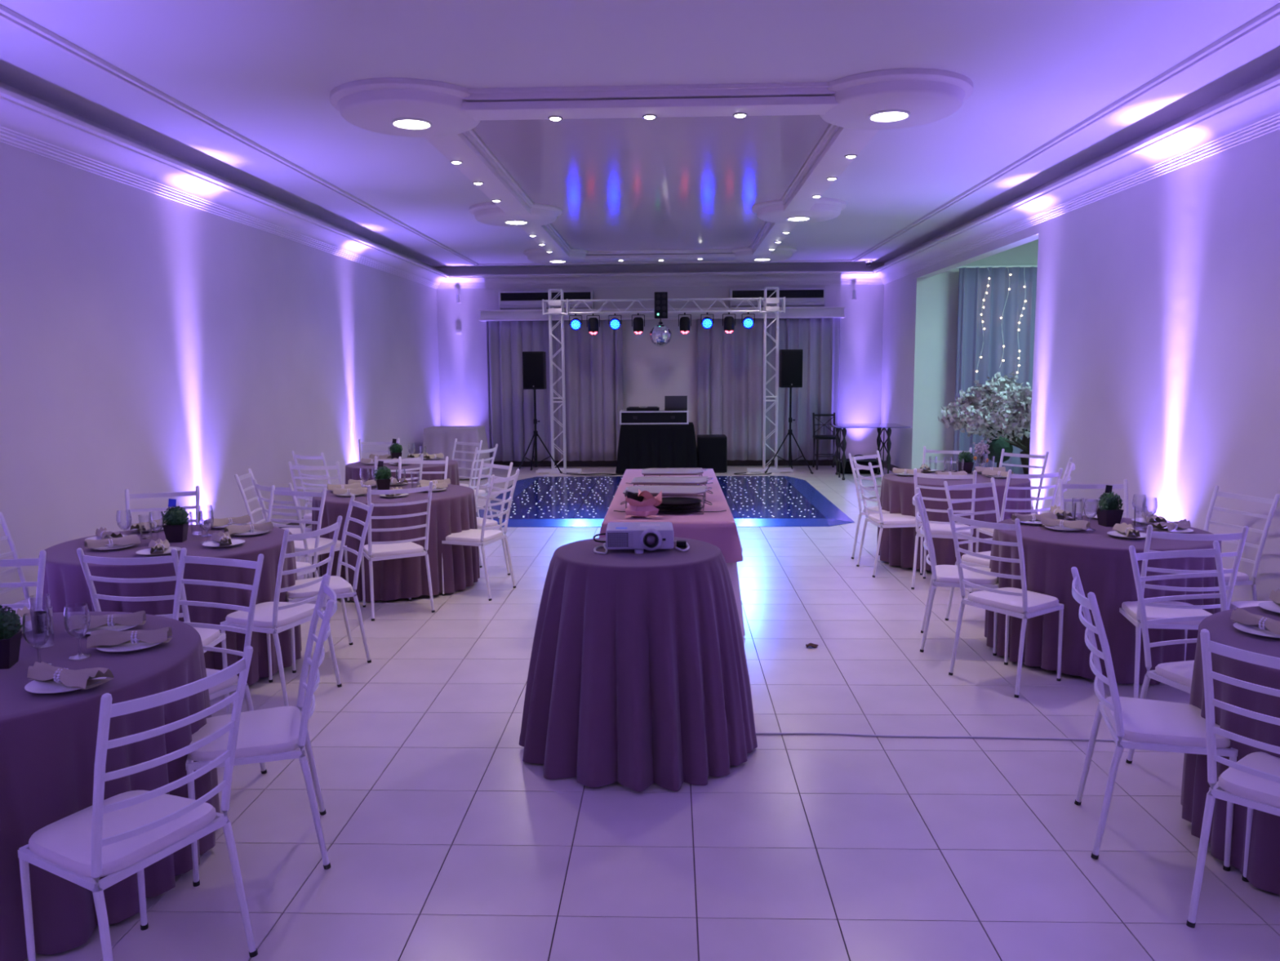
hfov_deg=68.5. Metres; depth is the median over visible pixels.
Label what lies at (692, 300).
bar
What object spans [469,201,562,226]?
trim
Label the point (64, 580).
tablecloth
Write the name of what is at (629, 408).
mixer
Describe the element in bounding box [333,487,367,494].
napkin
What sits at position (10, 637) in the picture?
table plant
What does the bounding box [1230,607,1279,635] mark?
napkin
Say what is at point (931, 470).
plate
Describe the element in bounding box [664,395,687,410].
laptop
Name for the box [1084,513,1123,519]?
plate
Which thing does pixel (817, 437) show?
bar chair
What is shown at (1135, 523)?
goblet
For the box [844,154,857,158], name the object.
ceiling spotlight
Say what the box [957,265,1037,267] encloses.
curtain rod
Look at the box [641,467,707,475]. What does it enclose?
serving tray
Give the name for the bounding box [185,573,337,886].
dining chair
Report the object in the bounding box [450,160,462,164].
ceiling spotlight
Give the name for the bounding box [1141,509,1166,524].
napkin
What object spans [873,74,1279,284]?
trim
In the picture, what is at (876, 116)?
diffuser
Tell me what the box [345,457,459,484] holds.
tablecloth
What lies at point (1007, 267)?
string
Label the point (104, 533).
flower
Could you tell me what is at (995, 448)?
topiary ball
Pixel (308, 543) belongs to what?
dining chair
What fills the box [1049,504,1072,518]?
napkin
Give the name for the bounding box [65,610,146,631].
napkin
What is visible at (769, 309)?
block
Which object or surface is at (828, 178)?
ceiling spotlight
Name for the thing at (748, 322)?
light
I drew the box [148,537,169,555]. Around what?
napkin
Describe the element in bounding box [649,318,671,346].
ball
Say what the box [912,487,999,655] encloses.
dining chair
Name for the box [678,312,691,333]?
head
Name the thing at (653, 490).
serving tray
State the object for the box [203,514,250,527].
napkin
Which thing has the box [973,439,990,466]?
flower vase
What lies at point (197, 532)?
tumbler
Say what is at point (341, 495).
plate
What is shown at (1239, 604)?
dining chair
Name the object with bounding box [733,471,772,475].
cable
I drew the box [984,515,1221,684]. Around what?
tablecloth
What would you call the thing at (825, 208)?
trim
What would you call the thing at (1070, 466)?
dining chair
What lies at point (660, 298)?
light
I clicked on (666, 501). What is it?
tray
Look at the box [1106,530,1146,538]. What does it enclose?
plate
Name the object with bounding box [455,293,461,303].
wall lamp
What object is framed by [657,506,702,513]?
tray
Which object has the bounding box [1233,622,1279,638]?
plate
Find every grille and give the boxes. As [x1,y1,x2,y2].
[500,292,591,300]
[732,289,823,297]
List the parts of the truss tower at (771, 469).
plate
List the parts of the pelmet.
moulding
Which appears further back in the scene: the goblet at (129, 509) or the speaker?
the speaker
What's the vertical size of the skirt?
0.718 m
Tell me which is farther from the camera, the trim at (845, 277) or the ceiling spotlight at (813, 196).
the trim at (845, 277)
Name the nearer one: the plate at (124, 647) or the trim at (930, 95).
the plate at (124, 647)
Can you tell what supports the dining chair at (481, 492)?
on the floor
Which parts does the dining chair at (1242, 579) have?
leg, seat, seat frame, rail, leg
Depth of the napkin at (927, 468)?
8.45 m
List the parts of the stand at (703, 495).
handle, wire frame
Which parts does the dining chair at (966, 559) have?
leg, rail, seat frame, seat, leg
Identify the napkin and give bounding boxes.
[12,605,35,633]
[26,661,113,689]
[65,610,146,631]
[84,533,140,548]
[86,626,172,648]
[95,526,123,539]
[129,517,165,531]
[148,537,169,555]
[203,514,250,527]
[210,531,231,546]
[224,521,273,534]
[327,482,361,490]
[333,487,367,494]
[347,479,376,485]
[360,457,386,463]
[368,453,391,459]
[385,486,402,497]
[390,476,408,484]
[406,452,427,458]
[416,481,448,489]
[417,478,450,484]
[423,452,444,458]
[892,466,923,474]
[919,462,930,471]
[934,471,967,475]
[973,466,1005,471]
[982,469,1013,476]
[1011,511,1057,521]
[1040,516,1089,529]
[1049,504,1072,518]
[1112,522,1140,537]
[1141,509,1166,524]
[1152,518,1191,532]
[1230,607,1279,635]
[1268,588,1279,604]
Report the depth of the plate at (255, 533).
5.49 m
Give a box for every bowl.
[22,610,51,647]
[63,603,90,638]
[198,504,213,524]
[198,510,213,531]
[1083,498,1097,518]
[1132,494,1146,513]
[1142,497,1157,516]
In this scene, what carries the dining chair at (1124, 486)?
on the floor
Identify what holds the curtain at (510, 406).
hanging from the pelmet
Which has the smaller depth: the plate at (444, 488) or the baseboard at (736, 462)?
the plate at (444, 488)
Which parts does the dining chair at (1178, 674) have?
leg, seat frame, seat, rail, leg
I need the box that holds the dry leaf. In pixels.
[805,642,817,648]
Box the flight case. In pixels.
[619,409,688,424]
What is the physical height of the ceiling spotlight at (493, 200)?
0.018 m
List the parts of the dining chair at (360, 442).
leg, rail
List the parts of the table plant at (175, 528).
pot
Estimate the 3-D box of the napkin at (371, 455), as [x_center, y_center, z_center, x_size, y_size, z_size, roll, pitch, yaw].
[-2.751,-0.250,9.951,0.250,0.055,0.105,2,7,21]
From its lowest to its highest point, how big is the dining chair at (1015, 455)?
0.930 m
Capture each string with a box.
[976,266,990,372]
[1000,266,1011,365]
[1016,271,1026,374]
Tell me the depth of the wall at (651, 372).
15.98 m
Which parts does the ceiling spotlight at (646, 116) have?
bulb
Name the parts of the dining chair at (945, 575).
rail, leg, leg, seat frame, seat, leg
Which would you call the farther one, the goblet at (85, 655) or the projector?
the projector
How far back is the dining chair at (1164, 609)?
4.53 m
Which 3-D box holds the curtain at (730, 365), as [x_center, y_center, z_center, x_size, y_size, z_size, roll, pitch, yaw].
[1.516,-1.529,15.851,1.098,2.385,0.142,0,7,2]
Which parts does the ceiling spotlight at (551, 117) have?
bulb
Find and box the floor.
[24,465,1279,960]
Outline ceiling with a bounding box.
[0,0,1279,267]
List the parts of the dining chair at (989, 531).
leg, seat frame, seat, leg, rail, leg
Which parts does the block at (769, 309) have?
panel, panel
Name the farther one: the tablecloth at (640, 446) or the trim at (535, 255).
the tablecloth at (640, 446)
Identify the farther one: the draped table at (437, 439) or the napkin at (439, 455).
the draped table at (437, 439)
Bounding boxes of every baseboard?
[279,517,311,528]
[489,459,835,466]
[880,461,1221,611]
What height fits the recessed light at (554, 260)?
0.014 m
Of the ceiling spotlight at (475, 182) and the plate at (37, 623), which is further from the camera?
the ceiling spotlight at (475, 182)
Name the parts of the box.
box lid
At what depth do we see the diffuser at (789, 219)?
10.09 m
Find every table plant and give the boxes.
[0,604,22,669]
[162,498,189,542]
[373,460,391,489]
[389,438,402,458]
[956,450,973,473]
[1095,484,1123,526]
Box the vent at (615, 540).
[607,532,633,547]
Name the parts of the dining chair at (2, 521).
leg, seat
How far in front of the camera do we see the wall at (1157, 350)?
6.87 m
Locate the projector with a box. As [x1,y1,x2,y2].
[605,521,674,553]
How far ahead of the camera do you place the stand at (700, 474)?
7.18 m
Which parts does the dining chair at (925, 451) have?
leg, rail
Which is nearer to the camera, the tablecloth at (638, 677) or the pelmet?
the tablecloth at (638, 677)
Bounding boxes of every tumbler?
[28,593,51,633]
[29,605,54,648]
[137,514,152,538]
[189,510,202,534]
[410,471,419,488]
[1071,497,1084,520]
[1133,506,1147,530]
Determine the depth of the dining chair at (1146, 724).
3.19 m
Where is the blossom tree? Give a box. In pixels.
[937,371,1031,474]
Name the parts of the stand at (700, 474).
handle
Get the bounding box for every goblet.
[22,610,52,668]
[63,603,91,660]
[115,509,132,530]
[148,511,164,532]
[198,504,213,537]
[198,510,213,543]
[1083,498,1097,530]
[1132,494,1146,524]
[1142,497,1157,528]
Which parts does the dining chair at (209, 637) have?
leg, rail, leg, seat, seat frame, leg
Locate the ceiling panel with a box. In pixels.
[472,115,829,250]
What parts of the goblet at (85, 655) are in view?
stem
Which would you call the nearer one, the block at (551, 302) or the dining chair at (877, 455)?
the dining chair at (877, 455)
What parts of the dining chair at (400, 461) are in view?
leg, rail, leg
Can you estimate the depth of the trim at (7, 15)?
6.32 m
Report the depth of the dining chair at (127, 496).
6.17 m
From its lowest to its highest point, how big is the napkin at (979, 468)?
0.055 m
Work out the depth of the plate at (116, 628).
3.47 m
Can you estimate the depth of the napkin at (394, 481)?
7.76 m
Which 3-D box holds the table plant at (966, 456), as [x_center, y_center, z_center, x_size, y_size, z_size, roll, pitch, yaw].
[2.899,-0.168,8.370,0.138,0.202,0.140,-1,7,-7]
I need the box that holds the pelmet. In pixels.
[478,306,845,321]
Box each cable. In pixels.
[562,472,623,475]
[593,533,689,554]
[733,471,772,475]
[755,732,1114,742]
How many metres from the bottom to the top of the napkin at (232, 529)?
0.055 m
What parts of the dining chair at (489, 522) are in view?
leg, seat, rail, leg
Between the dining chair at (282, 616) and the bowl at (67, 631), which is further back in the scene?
the dining chair at (282, 616)
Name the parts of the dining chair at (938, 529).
leg, leg, seat frame, seat, rail, leg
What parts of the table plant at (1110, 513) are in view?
pot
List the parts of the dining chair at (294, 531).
leg, rail, leg, seat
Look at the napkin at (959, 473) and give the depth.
7.95 m
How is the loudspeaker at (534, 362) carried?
on the speaker stand at (535, 434)
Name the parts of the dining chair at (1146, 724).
rail, leg, leg, seat, seat frame, leg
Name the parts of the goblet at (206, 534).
stem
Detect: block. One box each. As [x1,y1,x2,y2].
[542,298,569,315]
[757,297,785,314]
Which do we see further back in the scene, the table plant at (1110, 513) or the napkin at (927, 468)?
the napkin at (927, 468)
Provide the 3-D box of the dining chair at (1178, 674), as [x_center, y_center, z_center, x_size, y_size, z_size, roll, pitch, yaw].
[2.315,0.752,3.817,0.442,0.930,0.497,-2,7,-12]
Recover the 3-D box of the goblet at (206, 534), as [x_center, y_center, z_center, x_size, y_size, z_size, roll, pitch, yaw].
[-2.516,0.233,5.450,0.078,0.178,0.078,0,7,2]
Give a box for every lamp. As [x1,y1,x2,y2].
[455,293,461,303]
[587,317,598,333]
[632,317,643,333]
[679,316,689,333]
[724,315,734,332]
[851,289,857,299]
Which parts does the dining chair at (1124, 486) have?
leg, rail, leg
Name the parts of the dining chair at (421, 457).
leg, rail, leg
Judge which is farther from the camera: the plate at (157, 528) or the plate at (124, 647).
the plate at (157, 528)
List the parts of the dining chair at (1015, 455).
leg, rail, leg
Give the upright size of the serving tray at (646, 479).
0.022 m
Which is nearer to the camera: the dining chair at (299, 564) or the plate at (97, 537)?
the plate at (97, 537)
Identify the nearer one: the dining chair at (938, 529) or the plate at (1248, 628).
the plate at (1248, 628)
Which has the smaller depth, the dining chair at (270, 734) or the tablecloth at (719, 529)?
the dining chair at (270, 734)
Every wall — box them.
[0,81,440,604]
[435,262,884,458]
[880,67,1279,601]
[923,239,1038,470]
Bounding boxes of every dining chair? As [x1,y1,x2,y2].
[0,511,48,613]
[0,550,46,613]
[17,645,257,960]
[76,547,230,714]
[124,485,199,530]
[172,547,266,773]
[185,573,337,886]
[220,515,342,706]
[234,468,311,578]
[253,479,350,602]
[266,484,327,609]
[286,494,373,672]
[288,461,342,561]
[291,450,331,527]
[358,438,399,461]
[360,480,435,621]
[374,453,423,479]
[398,456,448,483]
[441,468,519,600]
[451,438,482,517]
[468,443,497,529]
[475,458,512,574]
[848,450,889,559]
[852,457,923,577]
[911,468,976,592]
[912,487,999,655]
[922,445,972,468]
[943,477,1000,620]
[946,507,1063,697]
[975,467,1062,552]
[999,448,1048,514]
[1030,457,1075,514]
[1057,479,1128,517]
[1071,566,1238,871]
[1116,524,1248,697]
[1125,540,1227,763]
[1186,628,1279,928]
[1203,485,1279,600]
[1229,600,1273,609]
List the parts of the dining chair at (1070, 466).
leg, leg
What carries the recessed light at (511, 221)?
attached to the trim at (488, 213)
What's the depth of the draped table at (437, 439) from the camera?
14.36 m
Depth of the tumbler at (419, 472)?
7.50 m
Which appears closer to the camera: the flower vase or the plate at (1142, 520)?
the plate at (1142, 520)
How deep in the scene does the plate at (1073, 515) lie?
5.84 m
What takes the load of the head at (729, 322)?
hanging from the bar
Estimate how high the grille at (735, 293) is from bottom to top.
0.130 m
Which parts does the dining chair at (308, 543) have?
leg, rail, leg, seat, leg, seat frame, leg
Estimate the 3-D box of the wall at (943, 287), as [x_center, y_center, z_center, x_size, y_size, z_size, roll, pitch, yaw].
[6.318,-1.960,13.741,4.270,3.900,0.150,0,7,2]
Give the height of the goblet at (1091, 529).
0.178 m
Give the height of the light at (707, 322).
0.279 m
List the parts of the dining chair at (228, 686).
leg, rail, seat, seat frame, leg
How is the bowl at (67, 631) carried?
on the goblet at (85, 655)
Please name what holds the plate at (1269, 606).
on the tablecloth at (1263, 872)
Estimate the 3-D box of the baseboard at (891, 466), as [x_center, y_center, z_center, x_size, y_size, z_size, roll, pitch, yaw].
[3.791,0.800,6.784,0.018,0.105,18.722,0,7,2]
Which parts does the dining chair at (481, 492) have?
leg, seat, rail, leg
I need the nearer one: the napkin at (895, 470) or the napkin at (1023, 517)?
the napkin at (1023, 517)
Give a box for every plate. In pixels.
[21,618,48,632]
[24,676,106,693]
[73,622,138,634]
[84,534,127,540]
[90,542,134,550]
[96,639,162,652]
[132,525,163,532]
[135,546,181,555]
[202,538,244,547]
[208,522,246,528]
[231,528,269,536]
[336,492,364,497]
[378,493,408,497]
[389,462,408,465]
[390,481,408,485]
[423,457,444,460]
[424,487,446,492]
[895,471,914,475]
[923,468,936,472]
[985,474,1007,478]
[1020,519,1042,524]
[1040,512,1077,519]
[1044,524,1081,531]
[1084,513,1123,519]
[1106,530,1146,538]
[1131,517,1171,524]
[1152,526,1193,533]
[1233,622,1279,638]
[1258,601,1279,613]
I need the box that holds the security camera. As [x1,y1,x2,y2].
[865,260,871,266]
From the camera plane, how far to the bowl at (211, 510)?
5.22 m
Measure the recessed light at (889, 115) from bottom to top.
0.014 m
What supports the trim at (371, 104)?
attached to the ceiling
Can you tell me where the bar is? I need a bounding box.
[568,297,759,314]
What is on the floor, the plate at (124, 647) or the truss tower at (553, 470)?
the truss tower at (553, 470)
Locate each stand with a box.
[518,389,562,473]
[620,493,712,514]
[633,483,713,502]
[644,473,707,485]
[764,387,813,474]
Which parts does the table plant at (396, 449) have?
pot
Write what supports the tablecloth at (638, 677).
on the banquet table
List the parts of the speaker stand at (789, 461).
leg, leg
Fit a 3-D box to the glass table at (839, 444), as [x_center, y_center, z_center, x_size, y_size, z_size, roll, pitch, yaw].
[3.436,-0.444,14.324,1.120,0.794,0.920,0,7,2]
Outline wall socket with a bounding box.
[455,329,462,333]
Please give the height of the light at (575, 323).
0.279 m
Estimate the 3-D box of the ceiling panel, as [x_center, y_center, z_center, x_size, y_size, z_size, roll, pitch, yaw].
[0.178,-2.911,9.884,2.540,0.017,7.660,0,7,2]
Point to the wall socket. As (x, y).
(457, 331)
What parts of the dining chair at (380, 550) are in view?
leg, leg, seat, seat frame, rail, leg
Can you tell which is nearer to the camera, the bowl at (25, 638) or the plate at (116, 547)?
the bowl at (25, 638)
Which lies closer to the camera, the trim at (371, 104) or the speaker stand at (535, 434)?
the trim at (371, 104)
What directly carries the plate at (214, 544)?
on the tablecloth at (64, 580)
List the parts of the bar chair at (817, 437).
leg, leg, seat, rail, leg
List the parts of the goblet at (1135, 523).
stem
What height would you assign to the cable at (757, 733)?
0.008 m
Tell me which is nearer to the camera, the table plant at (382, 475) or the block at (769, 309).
the table plant at (382, 475)
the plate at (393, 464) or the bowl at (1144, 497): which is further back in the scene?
the plate at (393, 464)
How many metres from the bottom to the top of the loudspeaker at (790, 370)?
0.605 m
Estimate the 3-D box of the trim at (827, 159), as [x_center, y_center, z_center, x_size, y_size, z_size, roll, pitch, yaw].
[0.182,-2.862,9.910,3.205,0.130,8.360,0,7,2]
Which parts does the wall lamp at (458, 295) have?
lamp shade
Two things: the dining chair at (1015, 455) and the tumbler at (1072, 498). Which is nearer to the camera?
the tumbler at (1072, 498)
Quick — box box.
[624,489,644,502]
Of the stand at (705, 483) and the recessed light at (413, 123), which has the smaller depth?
the recessed light at (413, 123)
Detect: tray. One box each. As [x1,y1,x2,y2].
[622,485,711,494]
[631,475,712,484]
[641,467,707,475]
[654,502,702,510]
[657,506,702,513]
[659,497,702,506]
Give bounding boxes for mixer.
[626,406,659,410]
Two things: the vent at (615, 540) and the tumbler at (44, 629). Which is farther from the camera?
the vent at (615, 540)
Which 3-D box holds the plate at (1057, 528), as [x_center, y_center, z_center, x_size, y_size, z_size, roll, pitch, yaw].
[2.466,0.277,5.455,0.216,0.016,0.216,0,7,2]
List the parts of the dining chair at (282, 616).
leg, leg, seat, seat frame, leg, rail, leg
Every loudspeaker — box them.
[522,351,546,389]
[778,349,803,387]
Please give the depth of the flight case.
14.97 m
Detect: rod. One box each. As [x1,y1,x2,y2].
[613,510,726,511]
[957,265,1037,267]
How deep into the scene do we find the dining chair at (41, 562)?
3.99 m
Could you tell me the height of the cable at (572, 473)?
0.014 m
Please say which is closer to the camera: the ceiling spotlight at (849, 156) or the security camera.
the ceiling spotlight at (849, 156)
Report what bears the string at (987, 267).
hanging from the curtain rod at (993, 266)
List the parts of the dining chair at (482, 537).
leg, seat frame, seat, leg, rail, leg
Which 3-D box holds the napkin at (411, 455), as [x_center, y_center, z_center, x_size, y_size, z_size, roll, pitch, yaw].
[-2.379,-0.267,10.075,0.105,0.055,0.250,3,7,25]
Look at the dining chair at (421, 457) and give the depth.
8.46 m
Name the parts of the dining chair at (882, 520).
leg, rail, leg, seat frame, seat, leg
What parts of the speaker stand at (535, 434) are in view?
leg, leg, leg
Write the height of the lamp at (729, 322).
0.259 m
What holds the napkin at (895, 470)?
on the plate at (908, 473)
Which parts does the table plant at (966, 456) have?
pot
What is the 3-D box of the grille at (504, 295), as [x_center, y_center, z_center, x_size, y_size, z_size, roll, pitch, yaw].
[-1.579,-3.078,15.717,1.510,0.130,0.017,0,7,2]
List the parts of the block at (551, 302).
panel, panel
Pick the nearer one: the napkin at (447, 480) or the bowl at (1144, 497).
the bowl at (1144, 497)
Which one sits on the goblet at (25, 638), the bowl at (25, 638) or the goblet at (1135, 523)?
the bowl at (25, 638)
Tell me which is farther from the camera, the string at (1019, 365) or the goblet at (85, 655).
the string at (1019, 365)
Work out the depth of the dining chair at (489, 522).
7.73 m
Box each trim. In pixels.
[0,2,1279,266]
[0,87,448,288]
[329,77,479,137]
[424,82,879,261]
[437,270,883,288]
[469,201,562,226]
[523,248,588,263]
[731,245,796,262]
[751,197,846,223]
[819,68,973,129]
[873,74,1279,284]
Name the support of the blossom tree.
on the floor
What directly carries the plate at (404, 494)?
on the tablecloth at (453, 508)
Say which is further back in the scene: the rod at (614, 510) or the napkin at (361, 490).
the napkin at (361, 490)
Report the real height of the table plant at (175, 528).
0.243 m
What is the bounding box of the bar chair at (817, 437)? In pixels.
[812,412,836,470]
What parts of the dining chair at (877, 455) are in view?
leg, rail, seat frame, seat, leg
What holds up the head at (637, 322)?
hanging from the bar
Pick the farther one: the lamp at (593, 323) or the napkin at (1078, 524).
the lamp at (593, 323)
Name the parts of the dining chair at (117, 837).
leg, leg, seat, seat frame, leg, rail, leg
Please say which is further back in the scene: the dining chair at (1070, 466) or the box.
the dining chair at (1070, 466)
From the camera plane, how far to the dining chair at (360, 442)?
10.42 m
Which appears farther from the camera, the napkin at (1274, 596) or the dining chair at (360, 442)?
the dining chair at (360, 442)
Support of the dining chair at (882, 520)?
on the floor
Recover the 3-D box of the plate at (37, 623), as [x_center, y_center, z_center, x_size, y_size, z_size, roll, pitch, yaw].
[-2.312,0.549,3.480,0.216,0.016,0.216,0,7,2]
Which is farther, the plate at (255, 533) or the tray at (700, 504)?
the tray at (700, 504)
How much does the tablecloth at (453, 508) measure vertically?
0.718 m
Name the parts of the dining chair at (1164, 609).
leg, seat frame, seat, leg, rail, leg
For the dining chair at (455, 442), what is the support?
on the floor
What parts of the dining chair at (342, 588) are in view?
leg, seat, seat frame, leg, rail, leg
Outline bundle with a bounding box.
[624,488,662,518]
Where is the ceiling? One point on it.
(266, 71)
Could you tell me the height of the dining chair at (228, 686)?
0.930 m
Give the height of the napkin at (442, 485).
0.055 m
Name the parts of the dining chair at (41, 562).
rail, leg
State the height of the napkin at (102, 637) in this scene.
0.055 m
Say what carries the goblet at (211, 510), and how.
on the tablecloth at (64, 580)
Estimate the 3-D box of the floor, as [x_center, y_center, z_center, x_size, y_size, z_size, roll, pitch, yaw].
[2.237,0.879,6.854,12.290,0.115,19.060,0,7,2]
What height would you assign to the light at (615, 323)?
0.279 m
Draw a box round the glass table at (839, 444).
[823,423,911,479]
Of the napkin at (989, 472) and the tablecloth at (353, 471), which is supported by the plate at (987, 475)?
the napkin at (989, 472)
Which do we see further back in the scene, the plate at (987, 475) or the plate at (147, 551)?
the plate at (987, 475)
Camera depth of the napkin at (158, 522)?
5.61 m
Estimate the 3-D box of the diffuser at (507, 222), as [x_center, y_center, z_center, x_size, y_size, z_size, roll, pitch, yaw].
[-1.342,-2.800,10.189,0.216,0.011,0.216,0,7,2]
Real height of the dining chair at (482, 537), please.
0.930 m
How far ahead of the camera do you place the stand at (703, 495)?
6.05 m
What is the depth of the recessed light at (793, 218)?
10.04 m
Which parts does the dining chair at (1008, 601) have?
leg, rail, leg, seat frame, seat, leg, leg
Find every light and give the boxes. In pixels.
[391,117,432,129]
[504,219,528,224]
[549,259,566,262]
[568,313,582,329]
[608,313,621,329]
[654,291,667,318]
[700,312,714,328]
[742,311,755,328]
[753,257,770,260]
[786,216,810,221]
[867,109,911,121]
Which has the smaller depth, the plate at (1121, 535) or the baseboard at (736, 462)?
the plate at (1121, 535)
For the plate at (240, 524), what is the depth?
5.76 m
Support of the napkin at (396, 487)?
on the plate at (404, 494)
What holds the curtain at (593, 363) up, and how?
hanging from the pelmet
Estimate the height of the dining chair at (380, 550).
0.930 m
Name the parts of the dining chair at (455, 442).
leg, seat, rail, leg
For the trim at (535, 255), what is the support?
attached to the ceiling
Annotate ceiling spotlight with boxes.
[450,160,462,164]
[472,181,483,184]
[491,199,501,202]
[547,115,562,120]
[642,114,657,119]
[733,112,747,117]
[811,195,822,198]
[826,177,837,180]
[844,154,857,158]
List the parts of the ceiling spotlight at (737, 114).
bulb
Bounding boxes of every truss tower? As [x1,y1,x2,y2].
[535,288,582,473]
[746,286,793,472]
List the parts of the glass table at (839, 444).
leg, leg, glass, leg, leg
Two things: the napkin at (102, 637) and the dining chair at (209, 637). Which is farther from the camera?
the dining chair at (209, 637)
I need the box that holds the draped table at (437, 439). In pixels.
[422,426,490,479]
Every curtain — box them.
[485,320,563,461]
[562,320,623,461]
[697,318,762,460]
[761,317,840,460]
[952,266,1037,473]
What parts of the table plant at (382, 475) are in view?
pot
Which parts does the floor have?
floor panel, floor panel, floor panel, floor panel, floor panel, floor panel, floor panel, floor panel, floor panel, floor panel, floor panel, floor panel, floor panel, floor panel, floor panel, floor panel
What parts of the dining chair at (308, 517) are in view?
leg, seat, rail, leg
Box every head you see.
[586,313,599,334]
[631,312,644,333]
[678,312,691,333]
[722,311,735,333]
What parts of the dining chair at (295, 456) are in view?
leg, rail, leg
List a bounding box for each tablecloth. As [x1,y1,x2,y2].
[0,611,220,960]
[42,524,302,685]
[311,483,479,601]
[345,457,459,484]
[519,537,757,791]
[598,468,742,562]
[615,422,697,473]
[876,470,1031,571]
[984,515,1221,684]
[1180,605,1279,894]
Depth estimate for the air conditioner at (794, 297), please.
15.59 m
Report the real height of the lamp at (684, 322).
0.259 m
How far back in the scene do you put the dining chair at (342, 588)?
5.38 m
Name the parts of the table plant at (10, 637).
pot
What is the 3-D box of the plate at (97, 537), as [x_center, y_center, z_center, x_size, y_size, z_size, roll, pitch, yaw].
[-3.026,0.333,5.333,0.216,0.016,0.216,0,7,2]
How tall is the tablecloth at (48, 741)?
0.718 m
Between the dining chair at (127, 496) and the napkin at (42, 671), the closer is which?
the napkin at (42, 671)
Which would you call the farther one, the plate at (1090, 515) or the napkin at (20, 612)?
the plate at (1090, 515)
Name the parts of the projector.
button panel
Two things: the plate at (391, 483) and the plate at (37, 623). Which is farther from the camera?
the plate at (391, 483)
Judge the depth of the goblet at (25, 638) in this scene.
3.04 m
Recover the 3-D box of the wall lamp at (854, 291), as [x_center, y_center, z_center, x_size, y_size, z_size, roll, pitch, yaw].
[3.583,-3.108,15.722,0.088,0.150,0.104,0,7,2]
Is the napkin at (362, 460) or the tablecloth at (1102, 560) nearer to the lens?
the tablecloth at (1102, 560)
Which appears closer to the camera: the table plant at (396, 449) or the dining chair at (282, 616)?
the dining chair at (282, 616)
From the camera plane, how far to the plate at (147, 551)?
4.94 m
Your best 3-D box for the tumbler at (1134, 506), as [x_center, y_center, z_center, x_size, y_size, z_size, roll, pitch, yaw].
[2.889,0.217,5.427,0.068,0.135,0.068,0,7,2]
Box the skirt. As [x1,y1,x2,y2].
[725,561,745,636]
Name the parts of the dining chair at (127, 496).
leg, rail, leg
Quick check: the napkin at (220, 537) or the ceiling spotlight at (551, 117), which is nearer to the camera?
the napkin at (220, 537)
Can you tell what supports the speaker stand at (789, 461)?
on the floor
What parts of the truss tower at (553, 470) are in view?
plate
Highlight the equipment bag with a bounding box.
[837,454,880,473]
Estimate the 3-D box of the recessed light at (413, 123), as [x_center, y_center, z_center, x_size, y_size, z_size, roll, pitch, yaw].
[-1.477,-2.308,6.080,0.264,0.014,0.264,0,7,2]
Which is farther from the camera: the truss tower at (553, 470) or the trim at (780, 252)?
the truss tower at (553, 470)
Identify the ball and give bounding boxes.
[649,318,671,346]
[984,435,1013,467]
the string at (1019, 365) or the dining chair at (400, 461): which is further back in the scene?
the string at (1019, 365)
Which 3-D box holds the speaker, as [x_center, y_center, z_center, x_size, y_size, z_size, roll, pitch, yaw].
[1.167,-0.437,15.290,0.470,0.585,0.512,0,7,2]
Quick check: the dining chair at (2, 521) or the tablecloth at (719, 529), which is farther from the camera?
the tablecloth at (719, 529)
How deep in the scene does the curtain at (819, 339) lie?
15.81 m
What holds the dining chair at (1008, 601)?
on the floor
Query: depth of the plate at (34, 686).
2.82 m
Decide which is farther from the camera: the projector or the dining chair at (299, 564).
the dining chair at (299, 564)
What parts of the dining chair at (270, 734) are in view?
leg, seat, seat frame, leg, leg, rail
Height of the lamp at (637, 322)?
0.259 m
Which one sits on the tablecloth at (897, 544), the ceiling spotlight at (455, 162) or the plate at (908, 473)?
the plate at (908, 473)
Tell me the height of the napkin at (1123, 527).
0.055 m
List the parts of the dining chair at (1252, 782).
leg, rail, seat frame, leg, seat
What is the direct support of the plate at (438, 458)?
on the tablecloth at (353, 471)
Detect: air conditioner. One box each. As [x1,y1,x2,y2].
[498,289,594,309]
[728,288,826,307]
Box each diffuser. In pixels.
[394,120,428,128]
[506,221,526,223]
[788,217,808,220]
[871,111,906,120]
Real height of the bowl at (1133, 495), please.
0.112 m
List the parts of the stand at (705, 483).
handle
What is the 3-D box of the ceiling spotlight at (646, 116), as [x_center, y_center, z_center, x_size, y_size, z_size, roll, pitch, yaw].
[0.061,-2.321,6.008,0.094,0.018,0.094,0,7,2]
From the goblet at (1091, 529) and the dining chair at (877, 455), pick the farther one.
the dining chair at (877, 455)
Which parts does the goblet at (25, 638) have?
stem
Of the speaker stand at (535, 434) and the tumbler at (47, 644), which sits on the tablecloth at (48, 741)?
the tumbler at (47, 644)
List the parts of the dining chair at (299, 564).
leg, rail, seat, seat frame, leg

